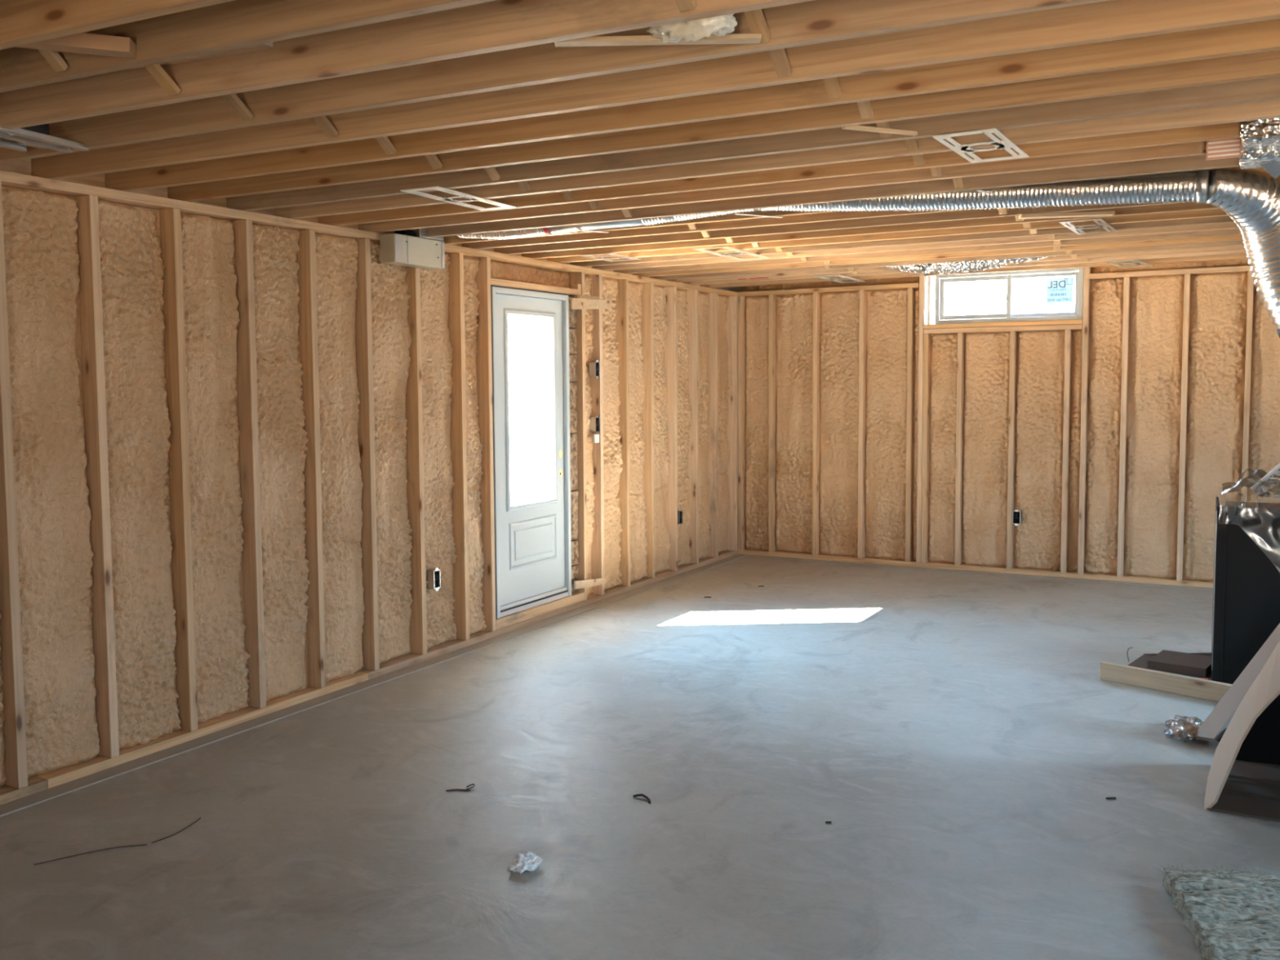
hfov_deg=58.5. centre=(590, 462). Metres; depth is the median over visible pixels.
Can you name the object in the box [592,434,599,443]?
sheet
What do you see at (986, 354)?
panel
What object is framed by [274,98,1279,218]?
joist
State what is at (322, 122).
strut
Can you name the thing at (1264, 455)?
panel
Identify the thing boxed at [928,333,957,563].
panel
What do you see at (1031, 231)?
strut
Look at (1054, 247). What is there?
strut
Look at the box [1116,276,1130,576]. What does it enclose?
stud
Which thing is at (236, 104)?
strut
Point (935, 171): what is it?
strut
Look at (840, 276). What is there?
light mounting plate
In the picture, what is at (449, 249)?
plate
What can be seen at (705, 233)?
strut
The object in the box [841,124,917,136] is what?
board
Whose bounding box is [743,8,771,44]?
strut
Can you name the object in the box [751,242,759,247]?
strut
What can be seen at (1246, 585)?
base cabinet
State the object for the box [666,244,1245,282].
joist
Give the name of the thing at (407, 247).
electrical box
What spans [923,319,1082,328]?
plate
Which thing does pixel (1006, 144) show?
light mounting plate
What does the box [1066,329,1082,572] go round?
panel
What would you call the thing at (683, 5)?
strut
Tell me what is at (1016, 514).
electrical box
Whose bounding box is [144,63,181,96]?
strut
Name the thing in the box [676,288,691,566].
panel
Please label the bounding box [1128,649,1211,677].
cardboard tray
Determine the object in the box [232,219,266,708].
stud
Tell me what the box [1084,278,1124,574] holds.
panel
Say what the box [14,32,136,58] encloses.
wood offcut
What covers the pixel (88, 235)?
stud
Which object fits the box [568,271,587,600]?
stud
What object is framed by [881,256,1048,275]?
duct
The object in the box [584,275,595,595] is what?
panel
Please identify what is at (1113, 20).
joist
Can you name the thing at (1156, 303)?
panel
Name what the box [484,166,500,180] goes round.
strut
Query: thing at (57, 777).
plate
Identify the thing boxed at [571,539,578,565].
block
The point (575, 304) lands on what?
wood shim
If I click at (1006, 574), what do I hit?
trim
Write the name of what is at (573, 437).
block
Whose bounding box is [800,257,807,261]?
strut
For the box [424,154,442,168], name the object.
strut
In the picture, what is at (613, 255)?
light plate
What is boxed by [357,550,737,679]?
plate
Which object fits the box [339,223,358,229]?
block
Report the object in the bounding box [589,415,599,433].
electrical box
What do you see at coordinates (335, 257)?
panel
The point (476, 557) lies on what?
panel
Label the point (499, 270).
panel
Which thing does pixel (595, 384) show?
stud
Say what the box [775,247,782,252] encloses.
strut
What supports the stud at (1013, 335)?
on the plate at (1144, 580)
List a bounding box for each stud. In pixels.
[0,181,27,788]
[75,195,119,758]
[160,208,197,731]
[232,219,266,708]
[297,229,326,688]
[355,238,379,670]
[404,266,426,654]
[447,253,469,639]
[475,257,496,631]
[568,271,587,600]
[589,275,604,595]
[616,279,630,586]
[641,283,654,577]
[665,286,677,570]
[686,289,698,563]
[707,293,718,556]
[726,296,737,551]
[737,296,745,550]
[768,294,776,551]
[812,292,820,555]
[857,289,866,558]
[905,288,915,561]
[916,275,928,562]
[920,333,930,563]
[954,333,964,564]
[1006,331,1017,568]
[1060,329,1071,573]
[1077,266,1091,573]
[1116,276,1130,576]
[1176,274,1191,581]
[1240,271,1253,502]
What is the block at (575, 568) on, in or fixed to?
on the board at (576, 597)
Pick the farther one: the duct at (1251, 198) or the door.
the door
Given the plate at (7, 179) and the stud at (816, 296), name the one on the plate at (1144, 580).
the stud at (816, 296)
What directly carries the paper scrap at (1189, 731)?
on the scrap at (1174, 731)
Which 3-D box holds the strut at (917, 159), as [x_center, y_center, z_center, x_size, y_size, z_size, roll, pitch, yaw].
[1.184,-1.216,4.199,0.036,0.206,0.237,2,5,30]
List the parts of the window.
sash, sash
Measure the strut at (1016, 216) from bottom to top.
0.206 m
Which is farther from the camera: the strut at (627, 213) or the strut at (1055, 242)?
the strut at (1055, 242)
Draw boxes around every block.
[0,158,31,175]
[57,173,105,187]
[131,186,168,198]
[191,197,226,208]
[249,208,274,215]
[295,216,318,222]
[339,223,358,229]
[379,231,394,234]
[448,243,462,246]
[478,248,493,252]
[568,297,576,328]
[568,328,577,354]
[568,355,577,381]
[569,382,577,432]
[569,433,577,490]
[570,490,578,540]
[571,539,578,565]
[571,564,578,592]
[572,284,581,298]
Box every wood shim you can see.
[570,297,611,309]
[573,577,605,589]
[578,294,599,299]
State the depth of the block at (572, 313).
7.82 m
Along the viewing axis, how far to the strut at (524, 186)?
4.79 m
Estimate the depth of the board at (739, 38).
2.70 m
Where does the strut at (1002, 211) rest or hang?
attached to the joist at (978, 213)
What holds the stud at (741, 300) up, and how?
on the plate at (1144, 580)
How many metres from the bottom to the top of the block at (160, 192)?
0.232 m
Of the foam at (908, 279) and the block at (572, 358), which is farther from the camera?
the foam at (908, 279)
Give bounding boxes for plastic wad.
[646,13,737,43]
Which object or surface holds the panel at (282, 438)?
attached to the wall at (727, 287)
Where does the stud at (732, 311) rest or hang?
on the plate at (411, 659)
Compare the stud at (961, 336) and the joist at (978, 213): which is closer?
the joist at (978, 213)
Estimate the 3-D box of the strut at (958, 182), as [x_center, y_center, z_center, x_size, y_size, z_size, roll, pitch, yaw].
[1.489,-1.254,4.693,0.036,0.207,0.285,2,5,30]
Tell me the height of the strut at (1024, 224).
0.206 m
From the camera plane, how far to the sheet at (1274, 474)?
5.62 m
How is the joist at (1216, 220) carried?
on the plate at (449, 249)
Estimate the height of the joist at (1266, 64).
0.235 m
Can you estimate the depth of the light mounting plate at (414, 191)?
4.89 m
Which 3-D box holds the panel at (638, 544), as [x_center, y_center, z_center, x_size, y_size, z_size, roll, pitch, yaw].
[0.309,-0.228,8.691,0.111,2.280,0.367,2,5,30]
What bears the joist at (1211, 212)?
on the plate at (449, 249)
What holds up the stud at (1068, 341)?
on the plate at (1144, 580)
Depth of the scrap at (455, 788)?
4.39 m
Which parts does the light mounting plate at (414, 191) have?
rail, rail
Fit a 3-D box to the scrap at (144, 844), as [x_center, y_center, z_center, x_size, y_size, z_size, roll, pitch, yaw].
[-1.675,1.310,3.827,0.347,0.003,0.029,-3,4,-26]
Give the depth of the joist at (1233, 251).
8.03 m
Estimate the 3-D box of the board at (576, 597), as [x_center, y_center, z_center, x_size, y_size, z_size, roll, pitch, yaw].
[-0.374,0.969,7.551,0.140,0.061,1.078,2,5,30]
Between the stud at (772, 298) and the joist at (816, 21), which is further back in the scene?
the stud at (772, 298)
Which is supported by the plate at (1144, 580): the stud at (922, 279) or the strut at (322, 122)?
the stud at (922, 279)
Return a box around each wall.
[711,286,728,290]
[728,275,1253,454]
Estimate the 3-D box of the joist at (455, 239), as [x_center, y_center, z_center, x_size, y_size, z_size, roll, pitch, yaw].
[2.245,-1.276,4.786,7.336,0.235,0.042,2,5,29]
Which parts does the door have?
glass pane, glass moulding, panel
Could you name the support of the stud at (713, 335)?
on the plate at (411, 659)
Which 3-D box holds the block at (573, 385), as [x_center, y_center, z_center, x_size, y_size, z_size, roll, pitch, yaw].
[-0.168,-0.381,7.868,0.104,0.347,0.140,2,5,30]
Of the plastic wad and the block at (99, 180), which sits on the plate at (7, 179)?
the block at (99, 180)
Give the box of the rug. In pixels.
[1156,859,1279,959]
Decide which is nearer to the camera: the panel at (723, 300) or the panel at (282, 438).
the panel at (282, 438)
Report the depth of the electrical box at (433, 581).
6.52 m
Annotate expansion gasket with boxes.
[490,284,574,296]
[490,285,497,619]
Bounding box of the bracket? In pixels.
[0,123,88,152]
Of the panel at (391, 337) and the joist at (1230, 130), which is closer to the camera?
the joist at (1230, 130)
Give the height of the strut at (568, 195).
0.206 m
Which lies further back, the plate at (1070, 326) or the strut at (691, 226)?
the plate at (1070, 326)
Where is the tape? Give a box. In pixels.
[737,277,768,279]
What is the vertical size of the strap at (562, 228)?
0.003 m
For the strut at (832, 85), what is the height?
0.206 m
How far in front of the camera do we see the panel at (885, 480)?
9.64 m
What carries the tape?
attached to the joist at (1233, 251)
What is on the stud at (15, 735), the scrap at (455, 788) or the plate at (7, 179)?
the plate at (7, 179)
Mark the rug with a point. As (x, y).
(1230, 915)
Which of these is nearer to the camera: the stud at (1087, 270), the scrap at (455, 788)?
the scrap at (455, 788)
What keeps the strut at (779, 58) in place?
attached to the joist at (816, 21)
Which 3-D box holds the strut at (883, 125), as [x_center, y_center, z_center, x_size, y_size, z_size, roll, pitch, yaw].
[0.923,-1.179,3.691,0.036,0.206,0.253,2,5,30]
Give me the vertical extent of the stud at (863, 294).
2.281 m
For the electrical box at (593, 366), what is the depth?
8.05 m
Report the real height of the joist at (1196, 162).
0.235 m
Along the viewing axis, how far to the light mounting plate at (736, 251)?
7.08 m
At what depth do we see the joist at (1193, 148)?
4.80 m
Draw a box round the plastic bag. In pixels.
[1221,468,1279,503]
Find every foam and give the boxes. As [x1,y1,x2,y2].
[742,276,919,292]
[1091,258,1248,273]
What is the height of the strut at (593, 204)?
0.206 m
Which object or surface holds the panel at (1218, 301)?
attached to the wall at (737, 289)
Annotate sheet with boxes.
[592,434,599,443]
[1250,462,1279,497]
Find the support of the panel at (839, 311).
attached to the wall at (737, 289)
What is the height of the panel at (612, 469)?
2.280 m
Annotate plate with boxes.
[0,170,384,242]
[0,776,47,804]
[33,671,368,788]
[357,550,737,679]
[400,186,515,210]
[444,244,737,296]
[578,253,640,262]
[692,245,770,260]
[737,282,919,297]
[737,548,1213,588]
[813,275,865,283]
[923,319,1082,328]
[923,324,1082,333]
[932,128,1028,163]
[1058,218,1117,234]
[1088,265,1250,279]
[1105,259,1153,267]
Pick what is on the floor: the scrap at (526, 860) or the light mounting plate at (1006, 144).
the scrap at (526, 860)
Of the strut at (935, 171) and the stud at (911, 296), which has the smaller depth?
the strut at (935, 171)
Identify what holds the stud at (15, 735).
on the plate at (35, 784)
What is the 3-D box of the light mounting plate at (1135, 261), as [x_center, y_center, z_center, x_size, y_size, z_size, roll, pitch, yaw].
[3.767,-1.388,7.972,0.200,0.004,0.535,3,5,38]
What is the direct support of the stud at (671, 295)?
on the plate at (411, 659)
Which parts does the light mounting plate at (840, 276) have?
rail, rail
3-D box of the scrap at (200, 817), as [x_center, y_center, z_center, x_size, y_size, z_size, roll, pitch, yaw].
[-1.448,1.295,4.018,0.026,0.003,0.244,1,4,22]
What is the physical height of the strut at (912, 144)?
0.206 m
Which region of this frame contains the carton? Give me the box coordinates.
[1204,640,1279,822]
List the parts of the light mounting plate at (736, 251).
rail, rail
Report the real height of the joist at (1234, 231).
0.235 m
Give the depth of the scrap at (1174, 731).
5.06 m
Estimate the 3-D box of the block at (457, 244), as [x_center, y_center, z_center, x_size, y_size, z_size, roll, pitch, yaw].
[-0.846,-1.379,6.699,0.035,0.232,0.246,2,5,30]
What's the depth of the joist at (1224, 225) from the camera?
6.92 m
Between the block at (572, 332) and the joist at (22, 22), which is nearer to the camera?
the joist at (22, 22)
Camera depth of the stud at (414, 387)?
6.38 m
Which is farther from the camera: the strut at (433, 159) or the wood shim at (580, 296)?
the wood shim at (580, 296)
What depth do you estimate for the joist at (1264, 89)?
3.97 m
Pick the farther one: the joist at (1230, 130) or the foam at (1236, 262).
the foam at (1236, 262)
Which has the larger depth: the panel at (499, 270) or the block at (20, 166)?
the panel at (499, 270)
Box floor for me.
[0,555,1279,959]
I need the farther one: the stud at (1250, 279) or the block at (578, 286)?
the stud at (1250, 279)
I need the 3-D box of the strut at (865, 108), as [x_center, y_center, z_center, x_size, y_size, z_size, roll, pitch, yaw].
[0.797,-1.159,3.421,0.036,0.206,0.251,2,5,30]
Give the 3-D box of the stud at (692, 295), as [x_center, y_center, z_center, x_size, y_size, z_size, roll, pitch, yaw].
[0.832,-0.292,9.560,0.140,2.281,0.038,2,5,30]
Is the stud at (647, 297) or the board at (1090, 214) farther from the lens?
the stud at (647, 297)
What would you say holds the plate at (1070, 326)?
on the stud at (1068, 341)
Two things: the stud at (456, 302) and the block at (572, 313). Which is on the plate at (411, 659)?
the stud at (456, 302)
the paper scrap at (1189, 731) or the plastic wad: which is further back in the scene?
the paper scrap at (1189, 731)
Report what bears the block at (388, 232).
on the plate at (7, 179)
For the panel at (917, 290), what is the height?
2.280 m
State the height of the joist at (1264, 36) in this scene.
0.235 m
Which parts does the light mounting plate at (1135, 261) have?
rail, rail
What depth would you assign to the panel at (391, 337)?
6.25 m
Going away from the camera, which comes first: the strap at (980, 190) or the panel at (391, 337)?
the strap at (980, 190)
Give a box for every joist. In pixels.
[0,0,234,49]
[0,0,497,93]
[0,0,814,129]
[0,0,1111,163]
[31,0,1279,179]
[105,18,1279,191]
[167,49,1279,201]
[226,76,1279,211]
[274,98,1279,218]
[318,121,1240,226]
[358,141,1206,232]
[426,154,1239,237]
[442,166,1267,244]
[462,174,1279,248]
[493,201,1192,254]
[521,201,1220,258]
[546,208,1228,262]
[569,215,1234,266]
[591,222,1239,270]
[613,228,1241,273]
[632,235,1243,276]
[649,240,1244,279]
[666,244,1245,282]
[682,249,1246,284]
[699,253,1248,288]
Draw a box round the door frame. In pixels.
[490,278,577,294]
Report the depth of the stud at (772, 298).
10.13 m
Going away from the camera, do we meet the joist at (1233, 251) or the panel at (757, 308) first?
the joist at (1233, 251)
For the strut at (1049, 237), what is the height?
0.206 m
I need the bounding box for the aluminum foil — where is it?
[1205,117,1279,178]
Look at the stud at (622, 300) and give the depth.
8.46 m
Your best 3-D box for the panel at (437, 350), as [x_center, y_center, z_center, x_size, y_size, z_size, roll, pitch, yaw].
[-0.912,-0.071,6.586,0.122,2.280,0.367,2,5,30]
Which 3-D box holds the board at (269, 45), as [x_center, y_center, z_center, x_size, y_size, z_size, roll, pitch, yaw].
[-1.342,-1.114,3.175,1.046,0.018,0.100,1,4,20]
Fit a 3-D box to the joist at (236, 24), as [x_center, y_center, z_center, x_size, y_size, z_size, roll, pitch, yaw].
[0.601,-1.066,1.966,7.336,0.235,0.040,1,4,27]
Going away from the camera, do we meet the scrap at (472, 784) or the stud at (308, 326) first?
the scrap at (472, 784)
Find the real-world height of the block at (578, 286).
0.100 m
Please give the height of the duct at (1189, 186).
0.249 m
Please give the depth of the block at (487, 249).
7.04 m
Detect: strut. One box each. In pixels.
[37,48,68,72]
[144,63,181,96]
[222,93,253,120]
[312,115,338,137]
[375,136,396,155]
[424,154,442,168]
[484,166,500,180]
[516,181,530,191]
[561,191,573,199]
[587,200,599,208]
[621,208,632,217]
[675,0,696,12]
[688,223,697,230]
[701,231,710,237]
[725,237,733,242]
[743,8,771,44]
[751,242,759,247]
[768,48,791,77]
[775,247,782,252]
[786,252,793,256]
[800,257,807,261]
[822,76,842,99]
[857,100,874,119]
[876,121,891,137]
[905,138,919,151]
[911,154,924,165]
[930,167,942,176]
[952,177,964,188]
[998,207,1007,214]
[1015,215,1023,221]
[1022,222,1031,227]
[1029,229,1037,234]
[1047,235,1054,239]
[1053,240,1061,244]
[1053,246,1060,249]
[1065,250,1071,253]
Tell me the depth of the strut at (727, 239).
6.61 m
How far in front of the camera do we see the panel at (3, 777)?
4.33 m
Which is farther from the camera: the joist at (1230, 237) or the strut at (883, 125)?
the joist at (1230, 237)
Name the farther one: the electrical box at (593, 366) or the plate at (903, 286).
the plate at (903, 286)
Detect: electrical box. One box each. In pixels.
[379,227,444,269]
[426,568,440,591]
[588,360,599,378]
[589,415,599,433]
[677,509,682,525]
[1012,509,1021,525]
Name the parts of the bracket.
slide rail, slide rail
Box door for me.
[492,286,571,618]
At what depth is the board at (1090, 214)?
5.53 m
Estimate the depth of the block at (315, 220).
5.72 m
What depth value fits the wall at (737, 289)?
9.62 m
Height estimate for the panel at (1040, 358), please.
1.898 m
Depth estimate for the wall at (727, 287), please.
10.27 m
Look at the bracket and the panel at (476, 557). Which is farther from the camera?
the panel at (476, 557)
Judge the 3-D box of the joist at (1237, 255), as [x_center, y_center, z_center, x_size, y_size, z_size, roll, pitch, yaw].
[4.068,-1.509,7.911,7.336,0.235,0.038,2,5,30]
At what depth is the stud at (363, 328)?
6.02 m
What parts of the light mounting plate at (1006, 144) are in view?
rail, rail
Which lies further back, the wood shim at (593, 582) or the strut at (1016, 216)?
the wood shim at (593, 582)
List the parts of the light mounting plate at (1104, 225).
rail, rail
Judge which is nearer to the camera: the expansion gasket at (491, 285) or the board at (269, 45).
the board at (269, 45)
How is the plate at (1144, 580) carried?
on the floor
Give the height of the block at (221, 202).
0.232 m
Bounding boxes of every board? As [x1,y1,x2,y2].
[128,42,272,69]
[495,591,584,630]
[554,33,761,46]
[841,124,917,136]
[1018,210,1115,219]
[1196,622,1279,742]
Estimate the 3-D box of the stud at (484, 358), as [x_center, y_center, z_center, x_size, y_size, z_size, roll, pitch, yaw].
[-0.665,-0.101,6.993,0.140,2.281,0.036,2,5,30]
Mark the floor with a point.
(961, 740)
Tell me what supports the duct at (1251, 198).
hanging from the joist at (455, 239)
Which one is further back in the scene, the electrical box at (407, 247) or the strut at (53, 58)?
the electrical box at (407, 247)
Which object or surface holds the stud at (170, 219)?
on the plate at (57, 777)
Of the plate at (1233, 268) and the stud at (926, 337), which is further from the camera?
the stud at (926, 337)
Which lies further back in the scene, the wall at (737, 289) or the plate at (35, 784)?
the wall at (737, 289)
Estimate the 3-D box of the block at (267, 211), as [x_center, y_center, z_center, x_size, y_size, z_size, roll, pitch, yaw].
[-1.605,-1.282,5.397,0.035,0.232,0.253,2,5,30]
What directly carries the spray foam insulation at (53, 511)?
attached to the wall at (727, 287)
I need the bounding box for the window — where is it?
[927,267,1084,324]
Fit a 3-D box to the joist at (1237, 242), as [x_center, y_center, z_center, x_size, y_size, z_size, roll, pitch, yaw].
[3.600,-1.449,7.109,7.336,0.235,0.038,2,5,30]
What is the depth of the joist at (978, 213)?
6.09 m
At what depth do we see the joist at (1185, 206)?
6.26 m
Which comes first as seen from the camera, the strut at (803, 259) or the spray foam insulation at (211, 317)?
the spray foam insulation at (211, 317)
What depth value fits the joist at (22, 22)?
2.56 m
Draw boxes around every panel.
[0,613,7,786]
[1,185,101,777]
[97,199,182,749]
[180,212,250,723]
[252,222,309,701]
[315,233,364,682]
[369,240,413,663]
[419,253,456,648]
[463,255,485,635]
[490,260,569,288]
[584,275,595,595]
[601,277,622,590]
[628,281,647,582]
[653,284,670,573]
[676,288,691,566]
[697,291,710,559]
[717,294,729,552]
[744,295,768,551]
[774,293,813,553]
[818,291,859,556]
[864,288,907,559]
[911,288,919,560]
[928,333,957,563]
[961,331,1009,567]
[1013,330,1065,570]
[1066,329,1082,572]
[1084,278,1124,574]
[1123,275,1184,578]
[1182,271,1248,582]
[1247,280,1279,502]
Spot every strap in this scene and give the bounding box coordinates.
[560,228,608,232]
[733,213,782,217]
[976,189,988,193]
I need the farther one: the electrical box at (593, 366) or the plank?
the electrical box at (593, 366)
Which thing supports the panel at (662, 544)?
attached to the wall at (727, 287)
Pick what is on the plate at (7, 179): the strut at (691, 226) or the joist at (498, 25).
the joist at (498, 25)
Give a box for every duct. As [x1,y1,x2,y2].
[457,168,1209,239]
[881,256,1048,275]
[1204,168,1279,337]
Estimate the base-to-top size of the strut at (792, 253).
0.206 m
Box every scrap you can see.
[34,844,146,865]
[151,817,200,843]
[445,788,467,791]
[466,783,475,791]
[507,850,542,874]
[632,793,650,804]
[1163,715,1203,742]
[1181,723,1199,741]
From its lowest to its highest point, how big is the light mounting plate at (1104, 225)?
0.004 m
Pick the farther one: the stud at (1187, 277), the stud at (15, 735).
the stud at (1187, 277)
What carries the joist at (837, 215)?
on the plate at (449, 249)
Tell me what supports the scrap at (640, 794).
on the floor
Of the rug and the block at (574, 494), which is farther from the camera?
the block at (574, 494)
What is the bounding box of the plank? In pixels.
[1099,661,1232,702]
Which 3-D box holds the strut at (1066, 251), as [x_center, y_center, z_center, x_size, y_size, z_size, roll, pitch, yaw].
[3.036,-1.446,7.274,0.036,0.206,0.238,2,5,30]
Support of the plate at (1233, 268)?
on the stud at (1250, 279)
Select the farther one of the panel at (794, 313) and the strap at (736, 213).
the panel at (794, 313)
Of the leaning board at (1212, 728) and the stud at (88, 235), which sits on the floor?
the leaning board at (1212, 728)
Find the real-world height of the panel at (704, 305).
2.280 m
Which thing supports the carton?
on the floor
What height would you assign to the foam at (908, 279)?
0.233 m
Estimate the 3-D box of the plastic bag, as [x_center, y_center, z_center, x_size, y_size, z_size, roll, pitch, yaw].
[3.625,0.477,5.579,0.966,0.880,0.519,2,5,30]
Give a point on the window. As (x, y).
(1059, 290)
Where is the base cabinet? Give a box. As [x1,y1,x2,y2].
[1211,497,1279,684]
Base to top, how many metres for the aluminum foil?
0.180 m
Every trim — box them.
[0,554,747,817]
[746,555,1213,590]
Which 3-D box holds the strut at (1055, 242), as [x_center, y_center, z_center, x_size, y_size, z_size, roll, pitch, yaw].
[2.749,-1.408,6.756,0.036,0.206,0.268,2,5,30]
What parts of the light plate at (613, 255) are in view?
rail, rail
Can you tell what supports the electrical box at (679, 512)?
attached to the panel at (683, 402)
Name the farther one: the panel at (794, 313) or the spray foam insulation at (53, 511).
the panel at (794, 313)
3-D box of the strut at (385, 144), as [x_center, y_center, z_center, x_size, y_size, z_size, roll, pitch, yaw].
[-0.764,-1.177,3.893,0.036,0.206,0.268,2,5,30]
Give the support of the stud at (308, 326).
on the plate at (57, 777)
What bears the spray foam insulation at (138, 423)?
attached to the wall at (727, 287)

